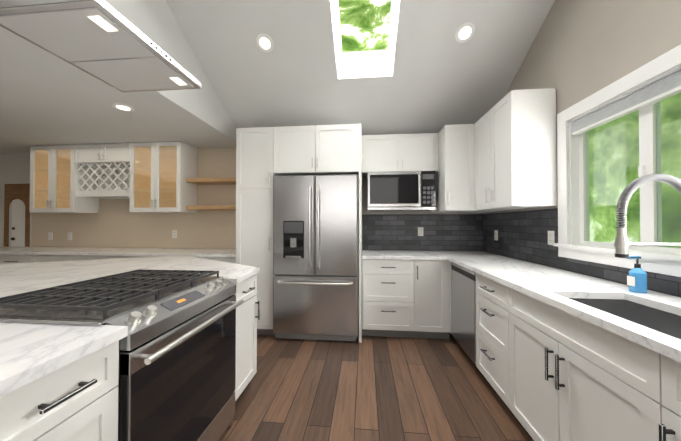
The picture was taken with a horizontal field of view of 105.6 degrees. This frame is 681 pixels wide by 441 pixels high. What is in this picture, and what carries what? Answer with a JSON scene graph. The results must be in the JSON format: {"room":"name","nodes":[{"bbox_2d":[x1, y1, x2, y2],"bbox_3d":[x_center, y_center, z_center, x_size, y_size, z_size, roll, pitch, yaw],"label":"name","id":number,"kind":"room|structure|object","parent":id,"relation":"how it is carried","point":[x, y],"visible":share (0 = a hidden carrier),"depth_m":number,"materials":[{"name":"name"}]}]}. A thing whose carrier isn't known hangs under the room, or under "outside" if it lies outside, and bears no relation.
{"room":"kitchen","nodes":[
{"label":"kitchen","id":0,"kind":"room"},
{"bbox_2d":[0,26,234,153],"bbox_3d":[-3.884,-1.148,0.793,4.250,0.150,6.200,0,-1,5],"label":"ceiling","id":1,"kind":"structure","parent":0,"point":[47,98],"depth_m":2.50,"materials":[{"name":"white paint"}]},
{"bbox_2d":[112,103,134,111],"bbox_3d":[-2.020,-1.049,2.405,0.164,0.008,0.164,0,-1,5],"label":"recessed light","id":2,"kind":"object","parent":1,"relation":"in","point":[122,107],"visible":1,"depth_m":2.39,"materials":[{"name":"white paint"}]},
{"bbox_2d":[0,247,235,263],"bbox_3d":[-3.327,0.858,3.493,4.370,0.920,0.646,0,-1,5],"label":"countertop","id":3,"kind":"structure","parent":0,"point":[9,255],"depth_m":3.25,"materials":[{"name":"white stone"}]},
{"bbox_2d":[105,0,235,146],"bbox_3d":[-1.708,-2.645,0.606,0.120,3.140,6.200,0,-1,5],"label":"wall","id":4,"kind":"structure","parent":0,"point":[155,22],"depth_m":2.39,"materials":[{"name":"white paint"}]},
{"bbox_2d":[0,147,482,250],"bbox_3d":[-1.912,-0.179,3.761,7.820,3.000,0.100,0,-1,5],"label":"wall","id":5,"kind":"structure","parent":0,"point":[114,223],"depth_m":3.79,"materials":[{"name":"beige paint"}]},
{"bbox_2d":[4,184,29,246],"bbox_3d":[-4.995,0.378,3.977,0.440,1.890,0.028,0,-1,5],"label":"wood door","id":6,"kind":"structure","parent":5,"relation":"in","point":[17,196],"depth_m":3.99,"materials":[{"name":"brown wood"}]},
{"bbox_2d":[48,232,52,239],"bbox_3d":[-4.417,0.238,3.936,0.072,0.116,0.008,0,-1,5],"label":"electrical outlet plate","id":7,"kind":"object","parent":5,"relation":"attached to","point":[50,235],"visible":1,"depth_m":3.93,"materials":[{"name":"white plastic"}]},
{"bbox_2d":[68,232,71,239],"bbox_3d":[-4.088,0.238,3.905,0.072,0.116,0.008,0,-1,5],"label":"electrical outlet plate","id":8,"kind":"object","parent":5,"relation":"attached to","point":[69,235],"visible":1,"depth_m":3.90,"materials":[{"name":"white plastic"}]},
{"bbox_2d":[73,143,152,168],"bbox_3d":[-3.206,-0.910,3.658,0.822,0.248,0.336,0,-1,5],"label":"upper cabinet","id":9,"kind":"object","parent":5,"relation":"attached to","point":[119,155],"depth_m":3.51,"materials":[{"name":"white paint"}]},
{"bbox_2d":[172,230,176,237],"bbox_3d":[-2.405,0.196,3.748,0.072,0.116,0.008,0,-1,5],"label":"electrical outlet plate","id":10,"kind":"object","parent":5,"relation":"attached to","point":[174,233],"visible":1,"depth_m":3.75,"materials":[{"name":"white plastic"}]},
{"bbox_2d":[186,177,235,184],"bbox_3d":[-1.598,-0.541,3.554,0.935,0.050,0.257,0,-1,5],"label":"floating shelf","id":11,"kind":"object","parent":5,"relation":"attached to","point":[209,181],"visible":0.52,"depth_m":3.45,"materials":[{"name":"brown wood"}]},
{"bbox_2d":[186,205,235,209],"bbox_3d":[-1.598,-0.171,3.549,0.935,0.050,0.257,0,-1,5],"label":"floating shelf","id":12,"kind":"object","parent":5,"relation":"attached to","point":[231,207],"visible":0.67,"depth_m":3.44,"materials":[{"name":"brown wood"}]},
{"bbox_2d":[362,133,437,176],"bbox_3d":[0.730,-0.814,3.288,0.908,0.460,0.336,0,-1,5],"label":"upper cabinet","id":13,"kind":"object","parent":5,"relation":"attached to","point":[389,152],"depth_m":3.12,"materials":[{"name":"white paint"}]},
{"bbox_2d":[367,171,435,210],"bbox_3d":[0.734,-0.353,3.230,0.790,0.456,0.440,0,-1,5],"label":"microwave","id":14,"kind":"object","parent":13,"relation":"attached to","point":[402,191],"visible":1,"depth_m":3.05,"materials":[{"name":"silver metal"}]},
{"bbox_2d":[362,214,481,250],"bbox_3d":[1.055,0.157,3.424,1.530,0.480,0.009,0,-1,5],"label":"tile backsplash","id":15,"kind":"structure","parent":5,"relation":"attached to","point":[441,232],"depth_m":3.42,"materials":[{"name":"tile"}]},
{"bbox_2d":[418,227,422,235],"bbox_3d":[1.059,0.147,3.414,0.072,0.116,0.008,0,-1,5],"label":"electrical outlet plate","id":16,"kind":"object","parent":15,"relation":"attached to","point":[420,231],"visible":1,"depth_m":3.41,"materials":[{"name":"white plastic"}]},
{"bbox_2d":[431,124,469,211],"bbox_3d":[1.332,-0.577,3.074,0.330,0.940,0.643,0,-1,5],"label":"upper cabinet","id":17,"kind":"object","parent":5,"relation":"attached to","point":[453,174],"depth_m":2.82,"materials":[{"name":"white paint"}]},
{"bbox_2d":[165,0,554,134],"bbox_3d":[-0.036,-2.824,0.499,3.470,3.650,6.696,0,-1,5],"label":"ceiling","id":18,"kind":"structure","parent":0,"point":[436,77],"depth_m":2.60,"materials":[{"name":"white paint"}]},
{"bbox_2d":[0,0,201,92],"bbox_3d":[-1.136,-1.605,1.299,0.529,1.608,0.630,0,-1,5],"label":"range hood","id":19,"kind":"object","parent":18,"relation":"in","point":[104,41],"visible":1,"depth_m":1.17,"materials":[{"name":"silver metal"}]},
{"bbox_2d":[256,34,273,51],"bbox_3d":[-0.721,-1.694,2.470,0.164,0.082,0.148,0,-1,5],"label":"recessed light","id":20,"kind":"object","parent":18,"relation":"in","point":[264,42],"visible":1,"depth_m":2.47,"materials":[{"name":"white paint"}]},
{"bbox_2d":[332,0,397,69],"bbox_3d":[0.215,-2.104,2.288,0.636,0.924,1.384,0,-1,5],"label":"skylight well","id":21,"kind":"object","parent":18,"relation":"attached to","point":[380,58],"visible":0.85,"depth_m":2.83,"materials":[{"name":"white paint"}]},
{"bbox_2d":[455,22,474,42],"bbox_3d":[1.117,-1.684,2.320,0.164,0.082,0.148,0,-1,5],"label":"recessed light","id":22,"kind":"object","parent":18,"relation":"in","point":[465,32],"visible":1,"depth_m":2.31,"materials":[{"name":"white paint"}]},
{"bbox_2d":[219,322,533,440],"bbox_3d":[-2.206,1.335,0.608,7.820,0.100,6.400,0,-1,5],"label":"floor","id":23,"kind":"structure","parent":0,"point":[374,388],"depth_m":1.92,"materials":[{"name":"brown wood"}]},
{"bbox_2d":[0,391,19,440],"bbox_3d":[-1.979,0.840,0.380,2.315,0.886,0.677,0,-1,5],"label":"base cabinet","id":24,"kind":"object","parent":23,"relation":"on","point":[10,405],"depth_m":0.63,"materials":[{"name":"white paint"}]},
{"bbox_2d":[20,343,118,440],"bbox_3d":[-1.939,0.845,0.804,2.315,0.886,0.404,0,-1,5],"label":"base cabinet","id":25,"kind":"object","parent":23,"relation":"on","point":[58,382],"depth_m":0.76,"materials":[{"name":"white paint"}]},
{"bbox_2d":[0,255,259,398],"bbox_3d":[-1.994,0.380,0.415,2.400,0.034,5.036,0,-1,5],"label":"countertop","id":26,"kind":"structure","parent":25,"relation":"on","point":[29,352],"depth_m":0.90,"materials":[{"name":"white stone"}]},
{"bbox_2d":[0,269,243,440],"bbox_3d":[-1.016,0.805,1.311,0.745,0.976,0.794,0,-1,5],"label":"range","id":27,"kind":"object","parent":23,"relation":"on","point":[177,366],"visible":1,"depth_m":1.15,"materials":[{"name":"silver metal"}]},
{"bbox_2d":[234,275,259,400],"bbox_3d":[-1.831,0.858,1.964,2.315,0.886,0.374,0,-1,5],"label":"base cabinet","id":28,"kind":"object","parent":23,"relation":"on","point":[246,313],"depth_m":1.87,"materials":[{"name":"white paint"}]},
{"bbox_2d":[236,123,361,342],"bbox_3d":[-0.447,0.135,3.184,1.415,2.360,0.742,0,-1,5],"label":"pantry unit","id":29,"kind":"object","parent":23,"relation":"on","point":[264,155],"visible":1,"depth_m":2.88,"materials":[{"name":"white paint"}]},
{"bbox_2d":[273,175,358,340],"bbox_3d":[-0.248,0.406,3.102,0.925,1.815,0.790,0,-1,5],"label":"fridge","id":30,"kind":"object","parent":23,"relation":"on","point":[316,257],"visible":1,"depth_m":2.78,"materials":[{"name":"silver metal"}]},
{"bbox_2d":[362,258,421,337],"bbox_3d":[0.578,0.872,3.145,0.623,0.885,0.611,0,-1,5],"label":"base cabinet","id":31,"kind":"object","parent":23,"relation":"on","point":[391,287],"depth_m":2.85,"materials":[{"name":"white paint"}]},
{"bbox_2d":[362,250,505,261],"bbox_3d":[1.039,0.410,3.094,1.552,0.034,0.636,0,-1,5],"label":"countertop","id":32,"kind":"structure","parent":31,"relation":"on","point":[419,256],"depth_m":2.98,"materials":[{"name":"white stone"}]},
{"bbox_2d":[422,262,441,338],"bbox_3d":[1.004,0.871,3.105,0.347,0.885,0.611,0,-1,5],"label":"base cabinet","id":33,"kind":"object","parent":23,"relation":"on","point":[431,271],"depth_m":2.81,"materials":[{"name":"white paint"}]},
{"bbox_2d":[442,258,473,343],"bbox_3d":[1.466,0.870,3.042,0.694,0.885,0.650,0,-1,5],"label":"base cabinet","id":34,"kind":"object","parent":23,"relation":"on","point":[446,264],"depth_m":2.79,"materials":[{"name":"white paint"}]},
{"bbox_2d":[451,262,475,364],"bbox_3d":[1.436,0.868,2.411,0.594,0.876,0.600,0,-1,5],"label":"dishwasher","id":35,"kind":"object","parent":23,"relation":"on","point":[463,306],"visible":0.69,"depth_m":2.36,"materials":[{"name":"silver metal"}]},
{"bbox_2d":[476,274,505,403],"bbox_3d":[1.394,0.857,1.831,0.612,0.885,0.551,0,-1,5],"label":"base cabinet","id":36,"kind":"object","parent":23,"relation":"on","point":[490,296],"depth_m":1.87,"materials":[{"name":"white paint"}]},
{"bbox_2d":[506,286,665,439],"bbox_3d":[1.362,0.853,1.493,0.612,0.885,0.248,0,-1,5],"label":"base cabinet","id":37,"kind":"object","parent":23,"relation":"on","point":[525,317],"depth_m":1.51,"materials":[{"name":"white paint"}]},
{"bbox_2d":[450,258,665,301],"bbox_3d":[1.400,0.399,2.041,0.637,0.034,1.395,0,-1,5],"label":"countertop","id":38,"kind":"structure","parent":37,"relation":"on","point":[530,279],"depth_m":1.60,"materials":[{"name":"white stone"}]},
{"bbox_2d":[627,256,646,292],"bbox_3d":[1.552,0.280,1.357,0.076,0.186,0.064,0,-1,5],"label":"soap bottle","id":39,"kind":"object","parent":38,"relation":"on","point":[637,280],"visible":0.98,"depth_m":1.34,"materials":[{"name":"blue plastic"}]},
{"bbox_2d":[614,174,680,257],"bbox_3d":[1.319,0.088,1.055,0.321,0.564,0.100,0,-1,5],"label":"faucet","id":40,"kind":"object","parent":38,"relation":"on","point":[622,244],"visible":1,"depth_m":1.07,"materials":[{"name":"silver metal"}]},
{"bbox_2d":[534,338,680,440],"bbox_3d":[1.311,0.969,0.950,0.612,0.640,0.840,0,-1,5],"label":"base cabinet","id":41,"kind":"object","parent":23,"relation":"on","point":[562,355],"depth_m":1.10,"materials":[{"name":"white paint"}]},
{"bbox_2d":[546,338,680,425],"bbox_3d":[1.248,0.628,0.960,0.381,0.008,0.796,0,-1,5],"label":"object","id":42,"kind":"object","parent":41,"relation":"on","point":[547,339],"depth_m":0.91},
{"bbox_2d":[483,0,680,297],"bbox_3d":[1.632,-1.468,0.330,0.120,5.500,6.300,0,-1,5],"label":"wall","id":43,"kind":"structure","parent":0,"point":[579,50],"depth_m":1.76,"materials":[{"name":"beige paint"}]},
{"bbox_2d":[470,88,556,211],"bbox_3d":[1.558,-0.584,2.441,0.394,0.940,0.730,0,-1,5],"label":"upper cabinet","id":44,"kind":"object","parent":43,"relation":"attached to","point":[501,155],"depth_m":2.09,"materials":[{"name":"white paint"}]},
{"bbox_2d":[482,208,680,296],"bbox_3d":[1.562,0.122,0.273,0.009,0.480,6.189,0,-1,5],"label":"tile backsplash","id":45,"kind":"structure","parent":43,"relation":"attached to","point":[523,235],"depth_m":2.27,"materials":[{"name":"tile"}]},
{"bbox_2d":[494,230,497,240],"bbox_3d":[1.809,0.172,3.007,0.008,0.116,0.072,0,-1,5],"label":"electrical outlet plate","id":46,"kind":"object","parent":45,"relation":"attached to","point":[495,234],"visible":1,"depth_m":2.99,"materials":[{"name":"white plastic"}]},
{"bbox_2d":[548,231,554,244],"bbox_3d":[1.726,0.142,2.121,0.008,0.116,0.072,0,-1,5],"label":"electrical outlet plate","id":47,"kind":"object","parent":45,"relation":"attached to","point":[551,238],"visible":0.85,"depth_m":2.11,"materials":[{"name":"white plastic"}]},
{"bbox_2d":[553,44,680,276],"bbox_3d":[1.674,-0.290,1.011,0.165,1.120,2.090,0,-1,5],"label":"window","id":48,"kind":"structure","parent":43,"relation":"in","point":[664,65],"depth_m":1.57,"materials":[{"name":"white paint"}]},
{"bbox_2d":[572,70,680,134],"bbox_3d":[1.666,-0.696,1.016,0.046,0.095,1.830,0,-1,5],"label":"window blind","id":49,"kind":"object","parent":48,"relation":"attached to","point":[662,89],"visible":1,"depth_m":1.50,"materials":[{"name":"grey fabric"}]},
{"bbox_2d":[558,298,625,325],"bbox_3d":[1.285,0.518,1.354,0.365,0.221,0.008,0,-1,5],"label":"countertop","id":50,"kind":"structure","parent":0,"relation":"attached to","point":[606,308],"depth_m":1.33,"materials":[{"name":"white stone"}]},
{"bbox_2d":[546,298,680,421],"bbox_3d":[1.062,0.514,0.979,0.008,0.221,0.796,0,-1,5],"label":"drawer front","id":51,"kind":"structure","parent":0,"relation":"attached to","point":[649,368],"depth_m":0.92,"materials":[{"name":"white wood"}]},
{"bbox_2d":[626,298,680,349],"bbox_3d":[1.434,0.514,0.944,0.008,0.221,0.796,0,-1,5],"label":"sink","id":52,"kind":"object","parent":0,"relation":"attached to","point":[664,325],"depth_m":1.15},
{"label":"outside","id":53,"kind":"structure","parent":0,"visible":0},
{"bbox_2d":[339,0,390,51],"bbox_3d":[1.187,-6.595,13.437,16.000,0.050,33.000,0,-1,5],"label":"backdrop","id":54,"kind":"structure","parent":53,"point":[364,24],"depth_m":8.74,"materials":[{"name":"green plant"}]},
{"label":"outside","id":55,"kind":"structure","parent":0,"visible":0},
{"bbox_2d":[589,93,680,253],"bbox_3d":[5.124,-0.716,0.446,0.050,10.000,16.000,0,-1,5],"label":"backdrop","id":56,"kind":"structure","parent":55,"point":[671,191],"depth_m":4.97,"materials":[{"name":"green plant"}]}
]}

